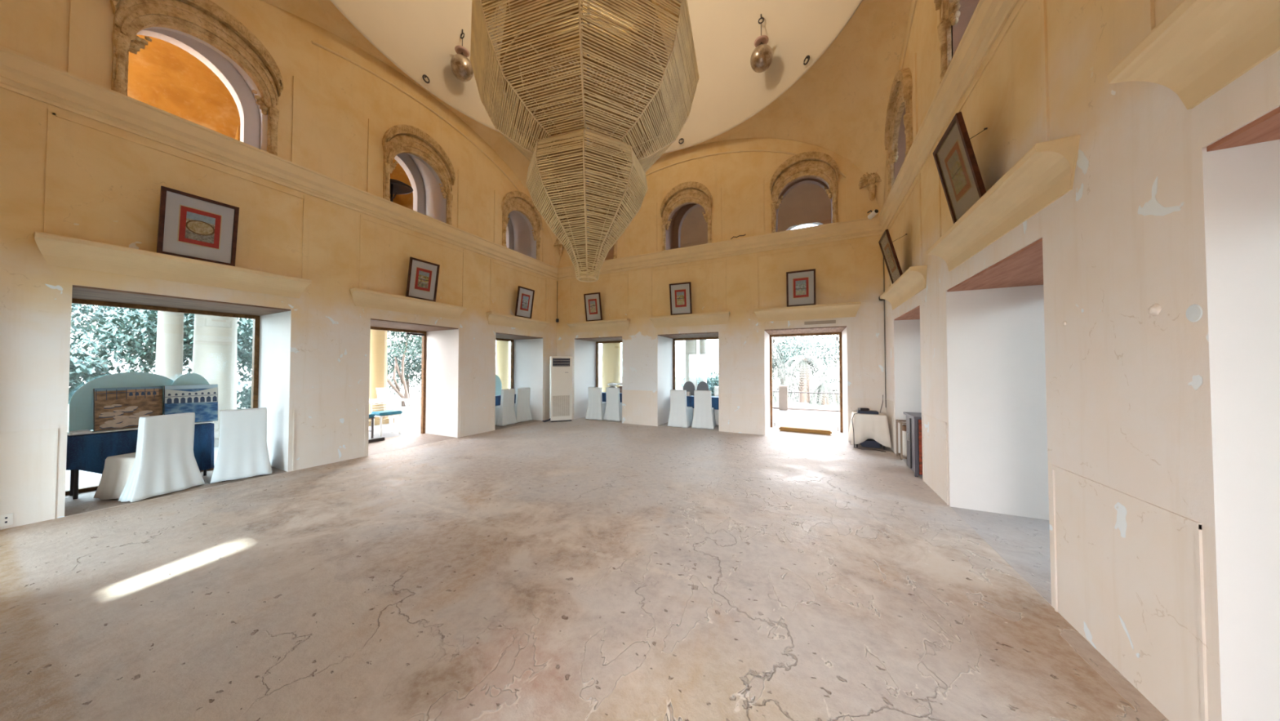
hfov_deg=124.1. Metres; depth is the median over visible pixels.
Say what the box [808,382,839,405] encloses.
palm tree
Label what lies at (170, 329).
column
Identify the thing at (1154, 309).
paint patch
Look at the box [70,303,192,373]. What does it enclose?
tree
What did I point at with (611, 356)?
column
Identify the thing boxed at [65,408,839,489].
terrace
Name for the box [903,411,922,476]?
panels
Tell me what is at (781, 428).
door mat
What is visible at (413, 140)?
arch surround
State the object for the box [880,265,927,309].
trim
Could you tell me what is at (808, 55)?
ring
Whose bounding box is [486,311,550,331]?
trim
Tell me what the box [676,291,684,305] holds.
painting
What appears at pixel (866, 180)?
medallion
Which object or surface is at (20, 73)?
trim
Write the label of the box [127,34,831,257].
arched windows
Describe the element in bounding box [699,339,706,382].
column
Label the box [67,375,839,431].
ground
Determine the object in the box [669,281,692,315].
framed picture
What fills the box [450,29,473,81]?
pendant
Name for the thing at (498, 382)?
board
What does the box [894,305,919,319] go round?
trim
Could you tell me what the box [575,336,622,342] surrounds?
trim
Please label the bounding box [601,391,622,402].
tablecloth
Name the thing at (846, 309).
trim
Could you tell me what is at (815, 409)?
terrace railing
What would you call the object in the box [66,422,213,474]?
tablecloth
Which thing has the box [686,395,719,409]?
tablecloth
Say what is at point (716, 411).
table skirt
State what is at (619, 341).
window
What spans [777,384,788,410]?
gate pillar
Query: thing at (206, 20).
arch surround
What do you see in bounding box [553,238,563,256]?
medallion
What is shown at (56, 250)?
trim
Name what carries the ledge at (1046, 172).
attached to the wall at (1170, 411)
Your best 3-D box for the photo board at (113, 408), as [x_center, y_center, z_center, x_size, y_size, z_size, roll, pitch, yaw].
[-6.553,0.606,4.365,0.082,0.520,0.500,0,-1,20]
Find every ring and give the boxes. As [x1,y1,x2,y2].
[422,74,430,83]
[803,54,809,65]
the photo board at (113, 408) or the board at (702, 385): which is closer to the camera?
the photo board at (113, 408)
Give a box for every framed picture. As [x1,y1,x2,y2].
[156,186,239,266]
[405,257,439,302]
[515,285,534,318]
[583,292,602,321]
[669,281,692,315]
[786,268,815,306]
[878,228,906,284]
[933,111,987,223]
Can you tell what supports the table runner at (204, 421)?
on the tablecloth at (89, 452)
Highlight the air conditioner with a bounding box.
[549,355,572,422]
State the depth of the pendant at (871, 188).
6.87 m
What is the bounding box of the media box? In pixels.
[856,409,878,414]
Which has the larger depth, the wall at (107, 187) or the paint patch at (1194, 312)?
the wall at (107, 187)
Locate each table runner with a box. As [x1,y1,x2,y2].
[66,426,137,435]
[195,421,213,423]
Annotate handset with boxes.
[857,407,869,410]
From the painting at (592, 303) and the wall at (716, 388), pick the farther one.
the wall at (716, 388)
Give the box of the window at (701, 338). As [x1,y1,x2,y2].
[672,337,718,389]
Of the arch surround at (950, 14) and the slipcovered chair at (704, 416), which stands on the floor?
the slipcovered chair at (704, 416)
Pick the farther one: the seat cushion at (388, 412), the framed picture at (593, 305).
the framed picture at (593, 305)
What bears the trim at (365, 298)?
attached to the wall at (107, 187)
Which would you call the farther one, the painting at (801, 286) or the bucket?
the bucket
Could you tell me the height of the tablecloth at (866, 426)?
0.610 m
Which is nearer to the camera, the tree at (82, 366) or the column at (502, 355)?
the tree at (82, 366)
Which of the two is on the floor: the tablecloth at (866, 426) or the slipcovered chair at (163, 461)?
the slipcovered chair at (163, 461)
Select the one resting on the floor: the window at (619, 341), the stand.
the stand
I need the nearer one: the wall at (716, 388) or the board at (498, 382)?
the board at (498, 382)
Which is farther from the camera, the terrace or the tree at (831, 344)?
the tree at (831, 344)
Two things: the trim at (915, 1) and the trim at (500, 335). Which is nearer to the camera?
the trim at (915, 1)
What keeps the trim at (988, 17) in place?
attached to the wall at (1170, 411)
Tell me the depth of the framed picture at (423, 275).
6.65 m
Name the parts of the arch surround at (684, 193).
hood moulding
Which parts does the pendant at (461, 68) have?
chain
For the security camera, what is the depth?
6.78 m
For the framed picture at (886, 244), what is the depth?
5.32 m
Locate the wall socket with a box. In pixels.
[0,512,13,526]
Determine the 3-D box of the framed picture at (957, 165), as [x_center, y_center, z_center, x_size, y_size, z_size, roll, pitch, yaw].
[2.865,-1.653,2.988,0.295,0.771,0.580,-1,-1,26]
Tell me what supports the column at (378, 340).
on the terrace
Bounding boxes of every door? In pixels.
[368,326,426,442]
[769,332,843,432]
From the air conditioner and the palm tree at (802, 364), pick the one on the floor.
the air conditioner
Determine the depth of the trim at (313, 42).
6.58 m
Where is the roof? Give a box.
[330,0,862,84]
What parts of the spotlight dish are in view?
dish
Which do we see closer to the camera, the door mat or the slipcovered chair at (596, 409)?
the door mat
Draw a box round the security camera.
[866,208,878,218]
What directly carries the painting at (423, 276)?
attached to the framed picture at (423, 275)
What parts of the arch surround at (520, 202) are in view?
hood moulding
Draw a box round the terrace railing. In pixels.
[772,391,839,412]
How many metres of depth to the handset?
6.68 m
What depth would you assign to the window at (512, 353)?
10.41 m
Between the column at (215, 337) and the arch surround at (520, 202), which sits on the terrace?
the column at (215, 337)
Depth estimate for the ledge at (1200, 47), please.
1.27 m
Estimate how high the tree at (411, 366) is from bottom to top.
4.512 m
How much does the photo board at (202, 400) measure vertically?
0.530 m
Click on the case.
(868, 442)
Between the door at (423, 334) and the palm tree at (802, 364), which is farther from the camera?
the palm tree at (802, 364)
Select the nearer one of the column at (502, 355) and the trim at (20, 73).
the trim at (20, 73)
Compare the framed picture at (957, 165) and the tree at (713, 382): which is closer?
the framed picture at (957, 165)
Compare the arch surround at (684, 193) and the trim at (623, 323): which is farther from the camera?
the trim at (623, 323)
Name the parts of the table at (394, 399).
leg, leg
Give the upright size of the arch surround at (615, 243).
1.660 m
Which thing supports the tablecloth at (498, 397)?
on the table skirt
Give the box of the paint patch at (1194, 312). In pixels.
[1186,304,1202,321]
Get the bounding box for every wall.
[0,0,557,529]
[261,0,911,267]
[556,137,886,442]
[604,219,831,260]
[714,386,718,395]
[884,0,1279,720]
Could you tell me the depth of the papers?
4.03 m
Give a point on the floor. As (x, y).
(579, 569)
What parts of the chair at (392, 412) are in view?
leg, seat frame, leg, leg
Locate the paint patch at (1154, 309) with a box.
[1147,303,1161,315]
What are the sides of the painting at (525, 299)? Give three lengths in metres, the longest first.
0.327 x 0.201 x 0.003 m
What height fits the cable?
3.470 m
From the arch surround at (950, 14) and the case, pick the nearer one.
the arch surround at (950, 14)
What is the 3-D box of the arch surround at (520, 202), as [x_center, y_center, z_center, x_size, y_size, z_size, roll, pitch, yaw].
[-3.196,-3.692,9.224,0.174,1.660,1.370,-1,-1,26]
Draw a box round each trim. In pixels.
[0,0,549,519]
[0,44,557,280]
[33,231,311,297]
[71,284,290,315]
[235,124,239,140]
[311,40,543,230]
[350,287,466,319]
[370,318,458,331]
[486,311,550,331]
[495,332,542,339]
[557,215,883,280]
[566,318,630,332]
[569,158,885,435]
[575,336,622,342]
[605,149,846,199]
[648,311,730,328]
[657,331,718,338]
[754,301,861,322]
[764,325,846,334]
[878,0,1017,233]
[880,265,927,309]
[885,0,1208,720]
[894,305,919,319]
[900,0,917,69]
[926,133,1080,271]
[946,237,1043,291]
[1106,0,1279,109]
[1206,106,1279,151]
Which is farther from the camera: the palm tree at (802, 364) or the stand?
the palm tree at (802, 364)
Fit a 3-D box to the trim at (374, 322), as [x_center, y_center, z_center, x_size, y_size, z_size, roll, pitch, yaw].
[-4.983,-0.716,7.066,1.290,0.022,1.696,-1,-1,26]
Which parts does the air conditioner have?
panel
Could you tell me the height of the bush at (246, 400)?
1.525 m
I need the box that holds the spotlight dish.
[390,178,413,201]
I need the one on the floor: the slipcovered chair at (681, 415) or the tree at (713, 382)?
the slipcovered chair at (681, 415)
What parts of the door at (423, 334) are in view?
rail, glass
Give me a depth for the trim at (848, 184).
7.92 m
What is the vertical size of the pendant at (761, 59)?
1.148 m
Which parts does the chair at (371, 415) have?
leg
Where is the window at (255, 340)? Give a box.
[65,297,259,495]
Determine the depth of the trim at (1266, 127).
1.24 m
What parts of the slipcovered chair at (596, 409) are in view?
seat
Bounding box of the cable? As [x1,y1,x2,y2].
[883,257,886,407]
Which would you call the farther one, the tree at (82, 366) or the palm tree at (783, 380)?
the palm tree at (783, 380)
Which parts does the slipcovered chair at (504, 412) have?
seat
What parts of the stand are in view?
lid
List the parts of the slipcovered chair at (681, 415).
seat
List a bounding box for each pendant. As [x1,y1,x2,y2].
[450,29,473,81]
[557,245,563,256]
[750,13,773,72]
[866,183,876,199]
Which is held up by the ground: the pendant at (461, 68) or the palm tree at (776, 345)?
the palm tree at (776, 345)
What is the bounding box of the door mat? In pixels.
[778,426,831,435]
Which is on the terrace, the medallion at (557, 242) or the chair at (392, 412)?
the chair at (392, 412)
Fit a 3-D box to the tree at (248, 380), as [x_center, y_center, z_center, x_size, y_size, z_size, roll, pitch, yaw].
[-16.371,1.388,16.192,3.627,2.139,3.715,-1,-1,26]
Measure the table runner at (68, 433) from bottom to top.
0.011 m
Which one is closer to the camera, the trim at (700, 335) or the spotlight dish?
the spotlight dish
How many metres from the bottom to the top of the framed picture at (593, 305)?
0.785 m
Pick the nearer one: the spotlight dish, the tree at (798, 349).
the spotlight dish
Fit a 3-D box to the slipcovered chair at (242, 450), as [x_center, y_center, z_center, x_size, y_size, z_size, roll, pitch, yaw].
[-5.744,1.169,4.918,0.662,0.965,0.562,-1,-2,40]
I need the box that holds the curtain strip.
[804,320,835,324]
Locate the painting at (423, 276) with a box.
[417,270,429,288]
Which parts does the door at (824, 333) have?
glass, glass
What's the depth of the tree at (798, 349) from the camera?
25.23 m
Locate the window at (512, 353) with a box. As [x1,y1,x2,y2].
[495,337,514,388]
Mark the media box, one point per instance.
(857, 411)
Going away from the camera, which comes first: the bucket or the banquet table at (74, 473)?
the banquet table at (74, 473)
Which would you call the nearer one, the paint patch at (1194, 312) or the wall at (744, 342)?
the paint patch at (1194, 312)
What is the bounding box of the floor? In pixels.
[0,416,1168,720]
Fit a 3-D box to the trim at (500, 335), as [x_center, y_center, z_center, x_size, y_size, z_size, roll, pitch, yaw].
[-3.795,-0.667,9.479,1.290,0.022,1.676,-1,-1,26]
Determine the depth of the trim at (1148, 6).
2.17 m
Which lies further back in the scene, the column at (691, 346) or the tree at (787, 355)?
the tree at (787, 355)
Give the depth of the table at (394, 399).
9.01 m
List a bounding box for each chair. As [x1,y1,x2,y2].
[93,412,204,502]
[209,407,271,483]
[368,413,375,438]
[370,398,402,436]
[494,388,516,426]
[514,387,532,422]
[585,386,606,420]
[603,386,622,421]
[667,389,693,427]
[691,390,715,429]
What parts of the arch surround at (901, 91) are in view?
hood moulding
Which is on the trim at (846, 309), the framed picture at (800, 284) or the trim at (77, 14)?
the framed picture at (800, 284)
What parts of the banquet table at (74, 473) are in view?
leg, leg, leg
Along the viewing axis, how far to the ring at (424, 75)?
6.79 m
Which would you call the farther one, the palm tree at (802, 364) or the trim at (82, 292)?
the palm tree at (802, 364)
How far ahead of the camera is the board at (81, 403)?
4.25 m
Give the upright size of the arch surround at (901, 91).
1.660 m
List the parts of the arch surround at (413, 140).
hood moulding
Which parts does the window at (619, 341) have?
pane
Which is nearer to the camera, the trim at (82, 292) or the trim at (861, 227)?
the trim at (82, 292)
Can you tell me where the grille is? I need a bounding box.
[552,395,569,416]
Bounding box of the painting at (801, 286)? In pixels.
[795,280,806,295]
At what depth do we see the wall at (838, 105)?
6.47 m
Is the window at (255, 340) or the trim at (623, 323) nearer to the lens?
the window at (255, 340)
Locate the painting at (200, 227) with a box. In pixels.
[185,211,215,244]
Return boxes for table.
[69,469,206,499]
[368,397,412,426]
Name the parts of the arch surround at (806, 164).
hood moulding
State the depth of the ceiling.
7.03 m
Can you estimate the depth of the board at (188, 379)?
4.87 m
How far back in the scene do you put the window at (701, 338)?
10.02 m
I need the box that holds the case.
[860,439,879,448]
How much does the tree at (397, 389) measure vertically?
6.245 m
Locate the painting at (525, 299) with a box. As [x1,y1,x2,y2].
[521,295,528,308]
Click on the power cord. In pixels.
(854, 413)
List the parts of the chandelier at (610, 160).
rib frame, rib frame, rib frame, hanging rod, rib frame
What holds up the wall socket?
attached to the wall at (107, 187)
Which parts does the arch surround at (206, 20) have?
hood moulding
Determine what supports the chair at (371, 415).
on the terrace
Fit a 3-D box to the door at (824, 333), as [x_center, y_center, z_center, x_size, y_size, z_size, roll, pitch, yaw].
[4.299,0.532,8.870,1.630,2.399,0.860,-1,-1,26]
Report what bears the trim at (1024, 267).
attached to the wall at (1170, 411)
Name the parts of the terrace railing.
rail, rail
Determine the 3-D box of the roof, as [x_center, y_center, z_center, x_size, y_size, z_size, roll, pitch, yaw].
[-0.662,-7.668,5.060,10.980,3.760,10.980,-1,-1,26]
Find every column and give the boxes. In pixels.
[155,311,183,381]
[191,314,237,447]
[368,328,394,426]
[495,340,509,389]
[601,342,621,391]
[684,339,697,390]
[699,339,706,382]
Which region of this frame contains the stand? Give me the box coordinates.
[895,419,906,459]
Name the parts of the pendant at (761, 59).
chain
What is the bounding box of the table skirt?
[693,408,719,425]
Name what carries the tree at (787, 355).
on the ground
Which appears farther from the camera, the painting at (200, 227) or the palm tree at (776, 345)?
the palm tree at (776, 345)
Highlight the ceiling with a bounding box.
[330,0,862,155]
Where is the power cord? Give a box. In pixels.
[851,413,885,452]
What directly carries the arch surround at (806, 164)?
attached to the wall at (744, 342)
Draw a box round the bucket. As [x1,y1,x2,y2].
[375,387,387,399]
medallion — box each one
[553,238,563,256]
[858,172,881,199]
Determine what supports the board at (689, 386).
on the tablecloth at (690, 399)
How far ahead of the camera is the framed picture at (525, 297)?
9.06 m
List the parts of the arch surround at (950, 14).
hood moulding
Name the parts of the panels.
corner post, worn panel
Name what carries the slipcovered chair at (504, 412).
on the floor
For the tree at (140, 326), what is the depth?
9.06 m
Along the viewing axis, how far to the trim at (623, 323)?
9.73 m
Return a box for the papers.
[69,429,91,434]
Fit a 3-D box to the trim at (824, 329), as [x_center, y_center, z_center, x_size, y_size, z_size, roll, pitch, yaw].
[3.886,-0.696,8.056,1.626,0.022,1.290,-1,-1,26]
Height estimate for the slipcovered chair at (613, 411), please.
0.965 m
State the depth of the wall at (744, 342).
8.18 m
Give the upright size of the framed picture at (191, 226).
0.777 m
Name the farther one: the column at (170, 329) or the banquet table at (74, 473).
the column at (170, 329)
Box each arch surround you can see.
[109,0,283,155]
[382,124,455,225]
[501,191,542,260]
[578,204,617,262]
[660,181,712,250]
[769,151,839,232]
[884,67,912,195]
[933,0,960,84]
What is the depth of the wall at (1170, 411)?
1.70 m
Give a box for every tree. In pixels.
[68,343,111,404]
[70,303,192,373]
[77,307,253,382]
[236,377,251,392]
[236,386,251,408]
[386,330,422,406]
[386,334,422,398]
[681,369,718,395]
[772,335,835,382]
[772,336,803,378]
[772,342,786,385]
[772,368,799,401]
[777,355,831,404]
[808,334,839,383]
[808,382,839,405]
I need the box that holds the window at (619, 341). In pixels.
[595,340,622,386]
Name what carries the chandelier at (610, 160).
hanging from the ceiling
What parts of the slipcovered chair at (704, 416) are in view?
seat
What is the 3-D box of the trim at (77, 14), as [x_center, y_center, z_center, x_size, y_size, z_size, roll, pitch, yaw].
[-4.396,-1.287,6.767,0.022,5.950,8.340,-1,-1,26]
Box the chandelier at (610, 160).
[470,0,699,282]
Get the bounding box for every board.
[68,371,173,431]
[93,386,162,431]
[164,384,217,422]
[171,373,208,385]
[495,374,502,395]
[682,381,695,395]
[696,381,708,390]
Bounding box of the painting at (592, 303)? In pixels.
[589,300,595,312]
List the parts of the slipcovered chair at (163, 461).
seat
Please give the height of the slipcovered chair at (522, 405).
0.965 m
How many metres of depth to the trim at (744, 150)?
8.19 m
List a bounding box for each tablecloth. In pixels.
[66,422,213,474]
[495,394,515,405]
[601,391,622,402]
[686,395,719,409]
[848,411,891,448]
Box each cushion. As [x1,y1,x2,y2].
[370,409,402,415]
[607,382,617,386]

